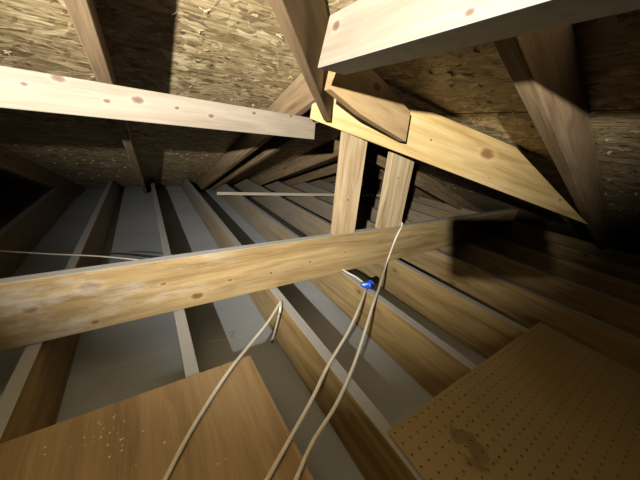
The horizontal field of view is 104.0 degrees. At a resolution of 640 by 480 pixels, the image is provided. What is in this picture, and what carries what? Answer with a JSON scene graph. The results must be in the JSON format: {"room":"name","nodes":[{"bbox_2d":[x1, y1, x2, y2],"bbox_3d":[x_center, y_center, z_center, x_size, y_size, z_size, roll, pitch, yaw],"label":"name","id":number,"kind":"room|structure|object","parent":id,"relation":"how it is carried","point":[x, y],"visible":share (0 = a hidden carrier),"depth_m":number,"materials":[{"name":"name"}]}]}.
{"room":"attic","nodes":[
{"label":"attic","id":0,"kind":"room"},
{"bbox_2d":[0,185,529,479],"bbox_3d":[-0.681,0.361,1.409,8.471,0.013,6.717,-10,27,-32],"label":"floor","id":1,"kind":"structure","parent":0,"point":[112,364],"depth_m":1.18,"materials":[{"name":"paint"}]},
{"bbox_2d":[0,188,76,278],"bbox_3d":[-1.552,0.305,1.031,0.038,0.234,6.045,-10,27,-32],"label":"joist","id":2,"kind":"object","parent":1,"relation":"on","point":[25,231],"visible":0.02,"depth_m":1.79,"materials":[{"name":"brown wood"}]},
{"bbox_2d":[0,181,119,443],"bbox_3d":[-1.215,0.245,1.247,0.038,0.234,6.045,-10,27,-32],"label":"joist","id":3,"kind":"object","parent":1,"relation":"on","point":[31,399],"visible":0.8,"depth_m":0.80,"materials":[{"name":"brown wood"}]},
{"bbox_2d":[0,250,139,259],"bbox_3d":[-1.109,0.094,1.314,1.456,0.011,0.033,3,22,-4],"label":"electrical cable","id":4,"kind":"object","parent":3,"relation":"on","point":[0,250],"visible":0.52,"depth_m":1.31,"materials":[{"name":"white plastic"}]},
{"bbox_2d":[0,355,313,479],"bbox_3d":[-0.403,0.668,0.070,1.228,0.013,1.262,-10,27,-32],"label":"plywood sheet","id":5,"kind":"object","parent":3,"relation":"on","point":[242,432],"visible":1,"depth_m":0.57,"materials":[{"name":"brown wood"}]},
{"bbox_2d":[264,288,366,479],"bbox_3d":[0.055,0.375,0.848,0.028,0.029,0.881,14,24,21],"label":"electrical cable","id":6,"kind":"object","parent":5,"relation":"on","point":[292,434],"visible":1,"depth_m":0.68,"materials":[{"name":"beige plastic"}]},
{"bbox_2d":[0,208,517,351],"bbox_3d":[-0.115,0.101,1.225,4.394,0.226,0.043,-8,26,-30],"label":"beam","id":7,"kind":"structure","parent":3,"relation":"on","point":[40,307],"depth_m":0.98,"materials":[{"name":"beige wood"}]},
{"bbox_2d":[293,221,402,479],"bbox_3d":[0.228,0.198,1.033,0.096,0.249,1.378,13,24,18],"label":"electrical cable","id":8,"kind":"object","parent":7,"relation":"on","point":[317,434],"visible":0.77,"depth_m":0.72,"materials":[{"name":"beige plastic"}]},
{"bbox_2d":[330,131,367,234],"bbox_3d":[0.140,-0.285,1.208,0.131,0.539,0.038,-8,26,-30],"label":"support post","id":9,"kind":"object","parent":7,"relation":"on","point":[352,149],"visible":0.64,"depth_m":1.19,"materials":[{"name":"beige wood"}]},
{"bbox_2d":[310,97,587,224],"bbox_3d":[0.701,-0.356,1.177,1.517,0.507,0.038,3,22,-6],"label":"header beam","id":10,"kind":"structure","parent":9,"relation":"attached to","point":[433,139],"depth_m":1.13,"materials":[{"name":"beige wood"}]},
{"bbox_2d":[375,149,414,228],"bbox_3d":[0.420,-0.300,1.382,0.172,0.480,0.038,-8,26,-30],"label":"support post","id":11,"kind":"object","parent":7,"relation":"on","point":[399,167],"visible":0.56,"depth_m":1.37,"materials":[{"name":"beige wood"}]},
{"bbox_2d":[150,180,199,377],"bbox_3d":[-0.877,0.186,1.463,0.038,0.234,6.045,-10,27,-32],"label":"joist","id":12,"kind":"object","parent":1,"relation":"on","point":[190,365],"visible":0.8,"depth_m":0.92,"materials":[{"name":"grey wood"}]},
{"bbox_2d":[100,253,154,257],"bbox_3d":[-0.924,0.090,1.365,0.521,0.008,0.026,4,22,-3],"label":"electrical cable","id":13,"kind":"object","parent":12,"relation":"attached to","point":[100,253],"visible":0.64,"depth_m":1.36,"materials":[{"name":"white plastic"}]},
{"bbox_2d":[162,301,281,479],"bbox_3d":[-0.252,0.490,0.824,0.065,0.266,0.690,8,23,7],"label":"electrical cable","id":14,"kind":"object","parent":1,"relation":"on","point":[179,451],"visible":1,"depth_m":0.67,"materials":[{"name":"beige plastic"}]},
{"bbox_2d":[181,179,422,479],"bbox_3d":[-0.548,0.129,1.674,0.038,0.234,6.045,-10,27,-32],"label":"joist","id":15,"kind":"object","parent":1,"relation":"on","point":[358,424],"visible":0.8,"depth_m":0.83,"materials":[{"name":"brown wood"}]},
{"bbox_2d":[234,179,528,358],"bbox_3d":[0.136,0.009,2.112,0.038,0.234,6.045,-10,27,-32],"label":"joist","id":16,"kind":"object","parent":1,"relation":"on","point":[479,327],"visible":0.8,"depth_m":1.41,"materials":[{"name":"brown wood"}]},
{"bbox_2d":[387,322,639,479],"bbox_3d":[0.875,0.643,0.417,0.983,0.005,1.216,-10,27,-32],"label":"sheet","id":17,"kind":"object","parent":16,"relation":"on","point":[584,401],"visible":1,"depth_m":0.69,"materials":[{"name":"brown wood"}]},
{"bbox_2d":[214,183,586,479],"bbox_3d":[-0.202,0.068,1.896,0.038,0.234,6.045,-10,27,-32],"label":"joist","id":18,"kind":"object","parent":1,"relation":"on","point":[433,363],"visible":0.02,"depth_m":1.15,"materials":[{"name":"brown wood"}]},
{"bbox_2d":[343,269,363,281],"bbox_3d":[0.159,0.173,1.359,0.019,0.027,0.227,-13,29,-37],"label":"electrical cable","id":19,"kind":"object","parent":18,"relation":"on","point":[359,279],"visible":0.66,"depth_m":1.34,"materials":[{"name":"white plastic"}]},
{"bbox_2d":[361,280,373,288],"bbox_3d":[0.241,0.224,1.262,0.066,0.040,0.058,-10,27,-32],"label":"connector","id":20,"kind":"object","parent":18,"relation":"on","point":[370,284],"visible":0.99,"depth_m":1.25,"materials":[{"name":"blue plastic"}]},
{"bbox_2d":[262,180,639,373],"bbox_3d":[0.474,-0.050,2.328,0.038,0.234,6.045,-10,27,-32],"label":"joist","id":21,"kind":"object","parent":1,"relation":"on","point":[523,306],"visible":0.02,"depth_m":1.44,"materials":[{"name":"brown wood"}]},
{"bbox_2d":[291,182,639,337],"bbox_3d":[0.812,-0.110,2.544,0.038,0.234,6.045,-10,27,-32],"label":"joist","id":22,"kind":"object","parent":1,"relation":"on","point":[624,315],"visible":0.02,"depth_m":1.62,"materials":[{"name":"brown wood"}]},
{"bbox_2d":[217,192,380,196],"bbox_3d":[-0.056,-0.563,3.097,2.265,0.034,0.022,-3,24,-18],"label":"batten","id":23,"kind":"object","parent":22,"relation":"on","point":[218,193],"visible":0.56,"depth_m":2.97,"materials":[{"name":"brown wood"}]},
{"bbox_2d":[307,179,639,304],"bbox_3d":[1.149,-0.169,2.760,0.038,0.234,6.045,-10,27,-32],"label":"joist","id":24,"kind":"object","parent":1,"relation":"on","point":[625,289],"visible":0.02,"depth_m":1.89,"materials":[{"name":"brown wood"}]},
{"bbox_2d":[331,182,639,282],"bbox_3d":[1.487,-0.228,2.976,0.038,0.234,6.045,-10,27,-32],"label":"joist","id":25,"kind":"object","parent":1,"relation":"on","point":[617,268],"visible":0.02,"depth_m":2.15,"materials":[{"name":"brown wood"}]},
{"bbox_2d":[361,181,639,266],"bbox_3d":[1.825,-0.287,3.192,0.038,0.234,6.045,-10,27,-32],"label":"joist","id":26,"kind":"object","parent":1,"relation":"on","point":[608,252],"visible":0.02,"depth_m":2.47,"materials":[{"name":"brown wood"}]},
{"bbox_2d":[0,0,639,254],"bbox_3d":[-0.561,-0.628,0.887,8.403,2.228,6.785,-10,27,-32],"label":"ceiling","id":27,"kind":"structure","parent":0,"point":[234,52],"depth_m":0.95,"materials":[{"name":"brown wood"}]},
{"bbox_2d":[0,146,84,195],"bbox_3d":[-1.775,-0.562,1.193,0.038,1.661,4.983,-10,27,-32],"label":"rafter","id":28,"kind":"object","parent":27,"relation":"attached to","point":[11,162],"visible":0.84,"depth_m":1.95,"materials":[{"name":"brown wood"}]},
{"bbox_2d":[63,0,146,192],"bbox_3d":[-1.397,-0.682,1.867,0.038,1.430,4.292,-10,27,-32],"label":"rafter","id":29,"kind":"object","parent":27,"relation":"attached to","point":[84,16],"visible":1,"depth_m":0.65,"materials":[{"name":"brown wood"}]},
{"bbox_2d":[0,66,315,138],"bbox_3d":[-0.863,-0.332,0.492,2.170,0.089,0.038,-13,28,-38],"label":"wooden beam","id":30,"kind":"structure","parent":29,"relation":"attached to","point":[21,89],"depth_m":0.72,"materials":[{"name":"beige wood"}]},
{"bbox_2d":[195,73,314,190],"bbox_3d":[-1.020,-0.801,2.539,0.038,1.200,3.602,-10,27,-32],"label":"rafter","id":31,"kind":"object","parent":27,"relation":"attached to","point":[297,99],"visible":0.56,"depth_m":1.56,"materials":[{"name":"brown wood"}]},
{"bbox_2d":[207,109,320,190],"bbox_3d":[-0.931,-0.830,2.699,0.038,1.146,3.437,-10,27,-32],"label":"rafter","id":32,"kind":"object","parent":27,"relation":"attached to","point":[276,143],"visible":0.31,"depth_m":2.04,"materials":[{"name":"brown wood"}]},
{"bbox_2d":[251,138,339,185],"bbox_3d":[-0.594,-0.936,3.299,0.038,0.940,2.822,-10,27,-32],"label":"rafter","id":33,"kind":"object","parent":27,"relation":"attached to","point":[330,150],"visible":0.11,"depth_m":2.64,"materials":[{"name":"brown wood"}]},
{"bbox_2d":[268,0,331,120],"bbox_3d":[-0.168,-0.424,-0.166,0.026,0.760,2.247,9,23,9],"label":"rafter","id":34,"kind":"object","parent":27,"relation":"attached to","point":[303,23],"visible":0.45,"depth_m":0.60,"materials":[{"name":"brown wood"}]},
{"bbox_2d":[324,69,410,141],"bbox_3d":[0.185,-0.487,0.877,0.390,0.242,0.038,-10,27,-32],"label":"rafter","id":35,"kind":"object","parent":34,"relation":"attached to","point":[364,93],"visible":0.79,"depth_m":0.85,"materials":[{"name":"brown wood"}]},
{"bbox_2d":[280,161,337,185],"bbox_3d":[-0.258,-1.043,3.899,0.038,0.735,2.206,-10,27,-32],"label":"rafter","id":36,"kind":"object","parent":27,"relation":"attached to","point":[331,168],"visible":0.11,"depth_m":3.64,"materials":[{"name":"brown wood"}]},
{"bbox_2d":[317,173,336,182],"bbox_3d":[0.082,-1.150,4.506,0.038,0.528,1.584,-10,27,-32],"label":"rafter","id":37,"kind":"object","parent":27,"relation":"attached to","point":[330,178],"visible":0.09,"depth_m":4.35,"materials":[{"name":"brown wood"}]},
{"bbox_2d":[362,172,382,186],"bbox_3d":[1.245,-0.940,4.189,1.721,0.573,0.038,-10,27,-32],"label":"rafter","id":38,"kind":"object","parent":27,"relation":"attached to","point":[366,176],"visible":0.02,"depth_m":3.86,"materials":[{"name":"brown wood"}]},
{"bbox_2d":[363,159,445,202],"bbox_3d":[1.334,-0.768,3.521,2.336,0.778,0.038,-10,27,-32],"label":"rafter","id":39,"kind":"object","parent":27,"relation":"attached to","point":[370,168],"visible":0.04,"depth_m":3.07,"materials":[{"name":"brown wood"}]},
{"bbox_2d":[365,141,483,212],"bbox_3d":[1.425,-0.589,2.830,2.973,0.991,0.038,-10,27,-32],"label":"rafter","id":40,"kind":"object","parent":27,"relation":"attached to","point":[375,153],"visible":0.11,"depth_m":2.57,"materials":[{"name":"brown wood"}]},
{"bbox_2d":[492,24,614,249],"bbox_3d":[1.610,-0.228,1.430,4.262,1.420,0.038,-10,27,-32],"label":"rafter","id":41,"kind":"object","parent":27,"relation":"attached to","point":[543,66],"visible":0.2,"depth_m":0.63,"materials":[{"name":"brown wood"}]},
{"bbox_2d":[318,0,639,74],"bbox_3d":[0.631,-0.056,-0.236,0.082,0.090,2.194,-10,27,-32],"label":"wooden beam","id":42,"kind":"structure","parent":41,"relation":"attached to","point":[362,35],"depth_m":0.37,"materials":[{"name":"beige wood"}]}
]}

